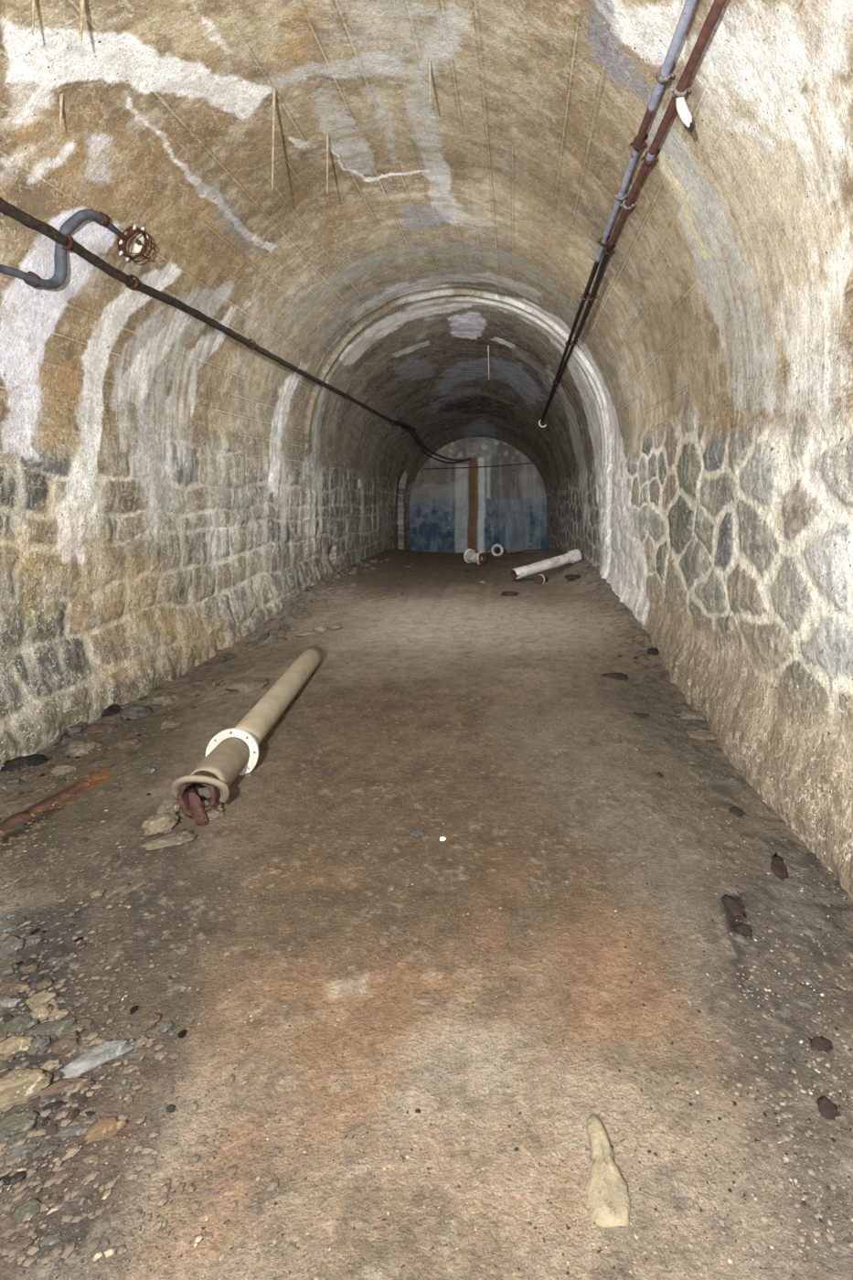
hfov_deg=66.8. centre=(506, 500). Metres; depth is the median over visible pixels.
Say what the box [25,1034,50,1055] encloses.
stone
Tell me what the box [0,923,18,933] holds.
stone
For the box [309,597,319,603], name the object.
stone
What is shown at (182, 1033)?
stone
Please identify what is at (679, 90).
conduit
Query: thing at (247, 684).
stone
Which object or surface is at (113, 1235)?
gravel
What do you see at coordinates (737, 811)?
scrap
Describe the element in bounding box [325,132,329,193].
straw
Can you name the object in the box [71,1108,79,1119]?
stone
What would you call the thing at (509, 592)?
scrap
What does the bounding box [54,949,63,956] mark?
stone
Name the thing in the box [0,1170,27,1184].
stone
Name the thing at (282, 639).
stone
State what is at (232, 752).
pipe
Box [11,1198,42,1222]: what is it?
stone
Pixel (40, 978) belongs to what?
stone
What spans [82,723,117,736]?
block
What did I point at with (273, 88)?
straw
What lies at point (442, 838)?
chip
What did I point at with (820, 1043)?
scrap
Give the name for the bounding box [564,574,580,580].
scrap
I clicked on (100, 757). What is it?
stone
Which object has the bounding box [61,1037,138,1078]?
stone slab
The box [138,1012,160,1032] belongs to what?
stone
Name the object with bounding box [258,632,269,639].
stone
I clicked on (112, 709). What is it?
stone
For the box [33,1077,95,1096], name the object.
stone
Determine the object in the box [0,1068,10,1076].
stone
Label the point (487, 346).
straw
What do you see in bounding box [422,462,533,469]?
wire
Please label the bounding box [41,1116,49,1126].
stone
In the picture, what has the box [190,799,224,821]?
stone
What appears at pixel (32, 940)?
stone
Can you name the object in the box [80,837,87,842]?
stone
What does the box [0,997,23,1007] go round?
stone
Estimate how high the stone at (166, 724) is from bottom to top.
0.061 m
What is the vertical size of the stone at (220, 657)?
0.080 m
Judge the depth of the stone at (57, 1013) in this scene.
1.86 m
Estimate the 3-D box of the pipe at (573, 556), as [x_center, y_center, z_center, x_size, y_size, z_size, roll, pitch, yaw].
[0.774,1.189,12.117,1.522,0.508,0.258,0,0,-32]
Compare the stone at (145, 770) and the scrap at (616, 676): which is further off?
the scrap at (616, 676)
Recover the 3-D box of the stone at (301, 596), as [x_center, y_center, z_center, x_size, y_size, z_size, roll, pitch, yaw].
[-3.072,1.442,9.627,0.152,0.076,0.138,0,0,28]
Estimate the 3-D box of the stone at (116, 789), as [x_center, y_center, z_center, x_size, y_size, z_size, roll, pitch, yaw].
[-2.012,1.489,3.292,0.055,0.030,0.053,0,0,-39]
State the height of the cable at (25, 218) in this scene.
0.333 m
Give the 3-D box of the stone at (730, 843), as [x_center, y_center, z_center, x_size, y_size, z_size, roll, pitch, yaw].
[1.022,1.566,2.921,0.079,0.038,0.057,0,0,17]
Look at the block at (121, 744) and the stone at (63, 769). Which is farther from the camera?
the block at (121, 744)
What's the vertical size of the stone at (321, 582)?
0.087 m
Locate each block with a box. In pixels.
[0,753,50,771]
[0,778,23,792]
[46,729,72,747]
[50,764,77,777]
[64,740,106,757]
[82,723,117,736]
[112,737,139,748]
[119,704,153,720]
[150,691,185,705]
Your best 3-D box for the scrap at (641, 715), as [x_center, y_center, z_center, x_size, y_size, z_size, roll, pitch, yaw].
[0.955,1.530,4.570,0.151,0.030,0.080,0,0,6]
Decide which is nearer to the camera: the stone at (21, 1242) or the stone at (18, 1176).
the stone at (21, 1242)
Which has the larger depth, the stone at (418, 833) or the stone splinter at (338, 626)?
the stone splinter at (338, 626)
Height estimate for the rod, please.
0.100 m
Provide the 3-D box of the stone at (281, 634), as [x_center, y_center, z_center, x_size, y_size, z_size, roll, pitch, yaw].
[-2.691,1.612,7.650,0.101,0.097,0.147,0,0,16]
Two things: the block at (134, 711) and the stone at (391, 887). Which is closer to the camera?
the stone at (391, 887)
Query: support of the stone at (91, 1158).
on the floor
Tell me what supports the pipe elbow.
on the floor
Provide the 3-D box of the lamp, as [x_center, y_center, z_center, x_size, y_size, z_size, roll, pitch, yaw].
[-2.951,-2.053,5.043,0.233,0.284,0.430,0,0,0]
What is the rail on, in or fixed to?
on the floor
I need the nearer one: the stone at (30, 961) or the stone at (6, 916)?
the stone at (30, 961)
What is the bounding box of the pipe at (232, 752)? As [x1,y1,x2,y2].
[170,645,323,825]
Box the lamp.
[116,224,154,262]
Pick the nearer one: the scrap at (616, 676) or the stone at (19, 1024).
the stone at (19, 1024)
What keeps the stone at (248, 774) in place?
on the floor
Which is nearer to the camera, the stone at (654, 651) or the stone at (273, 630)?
the stone at (654, 651)
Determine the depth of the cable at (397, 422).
19.93 m
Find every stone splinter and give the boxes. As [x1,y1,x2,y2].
[295,630,317,637]
[330,624,342,630]
[366,592,404,602]
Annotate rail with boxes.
[0,781,89,831]
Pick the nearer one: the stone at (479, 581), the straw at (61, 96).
the straw at (61, 96)
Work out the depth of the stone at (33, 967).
2.04 m
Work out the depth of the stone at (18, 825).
2.97 m
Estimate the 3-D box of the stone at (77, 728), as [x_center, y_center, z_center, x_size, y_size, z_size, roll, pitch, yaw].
[-3.220,1.686,4.736,0.201,0.086,0.186,0,0,-11]
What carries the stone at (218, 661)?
on the floor
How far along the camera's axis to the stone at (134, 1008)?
1.88 m
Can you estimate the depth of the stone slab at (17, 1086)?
1.62 m
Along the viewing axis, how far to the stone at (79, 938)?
2.19 m
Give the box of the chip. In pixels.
[439,836,446,841]
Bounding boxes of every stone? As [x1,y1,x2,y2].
[0,911,21,920]
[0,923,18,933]
[0,934,24,959]
[0,964,19,977]
[0,978,31,995]
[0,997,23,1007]
[0,1012,40,1034]
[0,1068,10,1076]
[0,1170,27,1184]
[1,1235,36,1253]
[2,1013,13,1023]
[11,768,21,772]
[11,821,24,829]
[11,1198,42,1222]
[13,878,37,887]
[17,916,25,923]
[20,962,39,974]
[23,934,44,946]
[24,991,56,1010]
[25,958,34,965]
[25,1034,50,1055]
[30,928,39,935]
[30,1002,53,1021]
[30,1143,58,1159]
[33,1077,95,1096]
[34,978,53,990]
[35,976,43,982]
[38,1233,62,1246]
[40,1194,61,1207]
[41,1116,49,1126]
[45,1123,57,1135]
[46,956,63,964]
[48,1008,68,1019]
[50,1032,80,1055]
[52,1121,94,1137]
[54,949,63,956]
[57,777,66,783]
[66,722,87,735]
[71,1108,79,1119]
[73,937,83,942]
[74,1017,93,1026]
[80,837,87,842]
[81,1096,87,1102]
[82,1153,99,1163]
[84,1116,127,1144]
[85,1110,95,1116]
[88,888,105,898]
[93,756,104,760]
[101,704,120,716]
[105,882,129,898]
[106,998,120,1005]
[109,787,121,793]
[109,853,118,861]
[111,1083,131,1090]
[118,877,152,897]
[121,1064,139,1074]
[128,751,137,756]
[129,1005,138,1014]
[133,1035,149,1048]
[136,766,156,775]
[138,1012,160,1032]
[140,810,178,836]
[153,1050,170,1060]
[154,798,181,814]
[158,1019,173,1034]
[160,720,180,729]
[165,1104,174,1112]
[177,1029,186,1038]
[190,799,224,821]
[212,655,224,661]
[214,660,224,663]
[216,688,230,695]
[223,652,236,660]
[226,676,268,692]
[244,772,253,777]
[245,640,257,645]
[245,642,255,648]
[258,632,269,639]
[266,628,278,633]
[276,631,286,638]
[276,637,287,642]
[278,624,290,629]
[288,626,298,630]
[297,594,307,598]
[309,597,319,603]
[312,624,329,632]
[319,580,326,585]
[319,598,327,603]
[349,582,358,586]
[352,595,362,598]
[386,883,396,892]
[411,830,425,837]
[478,580,486,584]
[646,647,659,655]
[675,710,705,720]
[686,728,717,740]
[723,839,739,849]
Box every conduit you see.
[540,0,725,422]
[542,0,697,415]
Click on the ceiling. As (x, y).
(462, 223)
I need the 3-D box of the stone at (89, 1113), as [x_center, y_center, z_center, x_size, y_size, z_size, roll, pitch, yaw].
[-1.015,1.493,1.559,0.024,0.009,0.013,0,0,-6]
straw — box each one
[32,0,35,34]
[59,93,63,127]
[79,0,85,41]
[271,86,276,190]
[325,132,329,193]
[427,60,431,104]
[487,345,489,379]
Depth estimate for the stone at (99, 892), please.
2.43 m
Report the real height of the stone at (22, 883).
0.021 m
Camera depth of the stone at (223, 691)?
5.11 m
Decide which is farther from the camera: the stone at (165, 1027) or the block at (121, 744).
the block at (121, 744)
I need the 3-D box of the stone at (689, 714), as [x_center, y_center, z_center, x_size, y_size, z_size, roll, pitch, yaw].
[1.401,1.610,4.780,0.274,0.084,0.150,0,0,17]
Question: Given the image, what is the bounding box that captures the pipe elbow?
[463,548,486,564]
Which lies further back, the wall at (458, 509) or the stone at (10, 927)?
the wall at (458, 509)
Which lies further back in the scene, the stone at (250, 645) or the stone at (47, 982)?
the stone at (250, 645)
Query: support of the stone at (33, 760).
on the floor
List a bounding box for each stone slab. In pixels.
[0,1034,35,1061]
[0,1067,53,1109]
[0,1109,38,1142]
[7,1141,38,1160]
[21,1019,84,1038]
[40,1059,60,1070]
[42,1100,67,1110]
[51,1167,77,1179]
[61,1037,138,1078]
[140,830,198,850]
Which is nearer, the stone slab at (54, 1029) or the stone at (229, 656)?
the stone slab at (54, 1029)
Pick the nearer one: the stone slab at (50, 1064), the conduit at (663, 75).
the stone slab at (50, 1064)
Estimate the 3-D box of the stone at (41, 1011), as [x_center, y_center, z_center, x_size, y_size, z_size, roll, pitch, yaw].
[-1.347,1.488,1.861,0.058,0.042,0.054,0,0,0]
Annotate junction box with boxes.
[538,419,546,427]
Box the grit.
[59,575,825,1279]
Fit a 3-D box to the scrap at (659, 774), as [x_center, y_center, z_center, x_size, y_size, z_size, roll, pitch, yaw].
[0.855,1.531,3.578,0.039,0.014,0.081,0,0,0]
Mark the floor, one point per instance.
(430, 972)
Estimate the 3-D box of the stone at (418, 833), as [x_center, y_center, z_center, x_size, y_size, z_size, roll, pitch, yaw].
[-0.398,1.503,2.887,0.063,0.025,0.056,0,0,0]
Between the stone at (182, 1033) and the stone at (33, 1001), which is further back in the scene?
the stone at (33, 1001)
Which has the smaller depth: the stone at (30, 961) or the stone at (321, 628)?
the stone at (30, 961)
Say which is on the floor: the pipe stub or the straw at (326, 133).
the pipe stub
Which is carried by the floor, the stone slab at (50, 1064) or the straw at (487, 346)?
the stone slab at (50, 1064)
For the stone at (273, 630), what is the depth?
7.91 m
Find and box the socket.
[566,548,582,563]
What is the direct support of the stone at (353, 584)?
on the floor
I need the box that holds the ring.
[490,544,503,555]
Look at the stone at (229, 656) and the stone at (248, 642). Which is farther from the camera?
the stone at (248, 642)
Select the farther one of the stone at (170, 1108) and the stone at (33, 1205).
the stone at (170, 1108)
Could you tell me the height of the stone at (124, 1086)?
0.011 m
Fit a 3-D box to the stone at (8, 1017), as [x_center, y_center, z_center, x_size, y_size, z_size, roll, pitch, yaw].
[-1.438,1.496,1.848,0.030,0.018,0.025,0,0,12]
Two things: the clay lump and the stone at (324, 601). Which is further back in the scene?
the stone at (324, 601)
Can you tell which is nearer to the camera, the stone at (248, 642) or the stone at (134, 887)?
the stone at (134, 887)
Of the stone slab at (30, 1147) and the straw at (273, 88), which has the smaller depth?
the stone slab at (30, 1147)
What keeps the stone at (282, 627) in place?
on the floor
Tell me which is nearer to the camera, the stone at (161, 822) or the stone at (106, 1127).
the stone at (106, 1127)
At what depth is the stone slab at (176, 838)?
2.78 m
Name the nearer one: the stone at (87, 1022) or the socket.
the stone at (87, 1022)
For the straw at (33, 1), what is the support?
hanging from the ceiling
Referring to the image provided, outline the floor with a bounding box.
[0,548,852,1279]
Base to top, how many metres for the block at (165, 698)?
0.119 m
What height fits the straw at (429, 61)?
0.357 m
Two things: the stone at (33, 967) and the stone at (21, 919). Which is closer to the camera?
the stone at (33, 967)
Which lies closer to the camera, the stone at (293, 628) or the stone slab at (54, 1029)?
the stone slab at (54, 1029)
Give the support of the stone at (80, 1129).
on the floor
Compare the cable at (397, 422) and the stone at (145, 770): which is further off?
the cable at (397, 422)
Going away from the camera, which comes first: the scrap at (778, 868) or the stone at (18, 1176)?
the stone at (18, 1176)
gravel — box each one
[0,608,426,1267]
[483,570,852,1270]
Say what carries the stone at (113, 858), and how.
on the floor
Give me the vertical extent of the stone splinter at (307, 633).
0.064 m
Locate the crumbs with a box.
[495,616,852,1240]
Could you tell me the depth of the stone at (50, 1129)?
1.52 m
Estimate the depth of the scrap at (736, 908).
2.39 m
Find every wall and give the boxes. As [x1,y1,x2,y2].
[0,377,410,769]
[409,437,547,552]
[546,323,852,901]
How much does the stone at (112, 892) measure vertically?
0.019 m
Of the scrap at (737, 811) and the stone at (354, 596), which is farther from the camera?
the stone at (354, 596)
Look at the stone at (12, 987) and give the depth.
1.96 m
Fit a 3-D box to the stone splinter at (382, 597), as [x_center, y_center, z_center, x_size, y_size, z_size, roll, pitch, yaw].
[-1.883,1.494,9.923,0.135,0.062,0.912,0,0,27]
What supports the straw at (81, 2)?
hanging from the ceiling
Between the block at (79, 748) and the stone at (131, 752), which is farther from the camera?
the block at (79, 748)
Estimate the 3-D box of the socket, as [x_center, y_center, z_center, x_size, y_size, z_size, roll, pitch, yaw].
[1.323,1.076,12.462,0.226,0.281,0.257,0,0,-31]
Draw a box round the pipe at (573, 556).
[511,548,582,579]
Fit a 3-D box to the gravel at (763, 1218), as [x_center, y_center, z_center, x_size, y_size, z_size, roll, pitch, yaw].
[0.679,1.435,6.621,1.576,0.451,10.754,0,0,0]
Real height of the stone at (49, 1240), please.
0.011 m
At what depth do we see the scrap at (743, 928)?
2.26 m
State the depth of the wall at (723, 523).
3.94 m
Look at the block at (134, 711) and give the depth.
4.99 m
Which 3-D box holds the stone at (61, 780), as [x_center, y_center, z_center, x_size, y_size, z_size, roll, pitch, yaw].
[-2.457,1.549,3.541,0.052,0.030,0.043,0,0,33]
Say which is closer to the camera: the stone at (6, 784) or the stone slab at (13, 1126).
the stone slab at (13, 1126)
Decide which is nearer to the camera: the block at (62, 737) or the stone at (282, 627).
the block at (62, 737)
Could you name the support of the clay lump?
on the floor
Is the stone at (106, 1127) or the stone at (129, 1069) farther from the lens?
the stone at (129, 1069)
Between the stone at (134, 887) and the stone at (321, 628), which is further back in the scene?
the stone at (321, 628)
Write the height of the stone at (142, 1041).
0.024 m
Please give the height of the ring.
0.346 m
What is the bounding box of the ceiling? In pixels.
[0,0,852,505]
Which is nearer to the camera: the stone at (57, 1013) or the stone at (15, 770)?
the stone at (57, 1013)
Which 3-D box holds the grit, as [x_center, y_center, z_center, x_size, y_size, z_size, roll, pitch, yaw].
[-0.550,1.448,7.594,3.713,0.373,12.798,0,0,0]
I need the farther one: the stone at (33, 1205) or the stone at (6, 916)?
the stone at (6, 916)
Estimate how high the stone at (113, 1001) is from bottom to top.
0.014 m
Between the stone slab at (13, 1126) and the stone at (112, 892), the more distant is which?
the stone at (112, 892)
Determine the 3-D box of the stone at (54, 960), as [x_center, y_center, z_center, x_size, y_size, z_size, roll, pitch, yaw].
[-1.475,1.502,2.088,0.049,0.017,0.032,0,0,-6]
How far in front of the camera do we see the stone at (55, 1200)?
1.36 m
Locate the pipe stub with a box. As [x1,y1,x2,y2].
[533,574,548,584]
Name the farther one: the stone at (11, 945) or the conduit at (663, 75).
the conduit at (663, 75)
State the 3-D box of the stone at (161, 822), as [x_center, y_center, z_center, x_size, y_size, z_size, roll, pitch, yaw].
[-1.583,1.477,2.922,0.153,0.098,0.152,0,0,-29]
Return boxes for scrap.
[500,590,518,596]
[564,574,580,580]
[601,672,628,680]
[632,712,649,717]
[656,771,663,778]
[721,894,746,917]
[729,806,745,816]
[735,923,752,935]
[770,852,788,881]
[808,1035,832,1052]
[817,1095,841,1119]
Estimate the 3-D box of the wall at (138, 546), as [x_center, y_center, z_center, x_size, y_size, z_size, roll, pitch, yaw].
[-3.507,1.065,9.945,1.007,4.030,25.893,0,0,-2]
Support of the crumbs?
on the floor
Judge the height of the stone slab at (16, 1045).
0.060 m
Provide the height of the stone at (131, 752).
0.030 m
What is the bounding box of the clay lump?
[585,1113,630,1226]
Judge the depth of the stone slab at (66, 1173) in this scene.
1.42 m
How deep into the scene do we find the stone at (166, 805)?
3.08 m
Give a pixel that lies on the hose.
(30, 278)
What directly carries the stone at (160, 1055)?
on the floor
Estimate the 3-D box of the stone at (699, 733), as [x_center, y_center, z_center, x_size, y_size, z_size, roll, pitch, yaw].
[1.368,1.613,4.399,0.275,0.070,0.160,0,0,17]
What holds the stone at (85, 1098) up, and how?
on the floor
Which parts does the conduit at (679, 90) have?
bracket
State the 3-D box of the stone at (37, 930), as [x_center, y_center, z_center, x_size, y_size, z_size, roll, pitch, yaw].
[-1.637,1.497,2.222,0.018,0.013,0.030,0,0,26]
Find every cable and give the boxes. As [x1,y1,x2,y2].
[0,197,415,430]
[390,418,470,463]
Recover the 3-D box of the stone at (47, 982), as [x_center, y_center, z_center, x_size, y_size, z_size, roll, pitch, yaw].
[-1.431,1.496,1.978,0.049,0.029,0.040,0,0,-17]
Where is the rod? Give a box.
[510,548,543,554]
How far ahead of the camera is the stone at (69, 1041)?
1.74 m
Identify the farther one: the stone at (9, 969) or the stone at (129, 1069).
the stone at (9, 969)
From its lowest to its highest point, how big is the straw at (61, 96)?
0.231 m
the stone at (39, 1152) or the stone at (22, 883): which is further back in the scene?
the stone at (22, 883)
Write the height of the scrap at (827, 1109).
0.015 m
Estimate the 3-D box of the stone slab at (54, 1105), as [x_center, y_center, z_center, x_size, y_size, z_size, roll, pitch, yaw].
[-1.114,1.492,1.578,0.058,0.012,0.025,0,0,-11]
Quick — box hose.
[0,209,119,288]
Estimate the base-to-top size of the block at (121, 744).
0.067 m

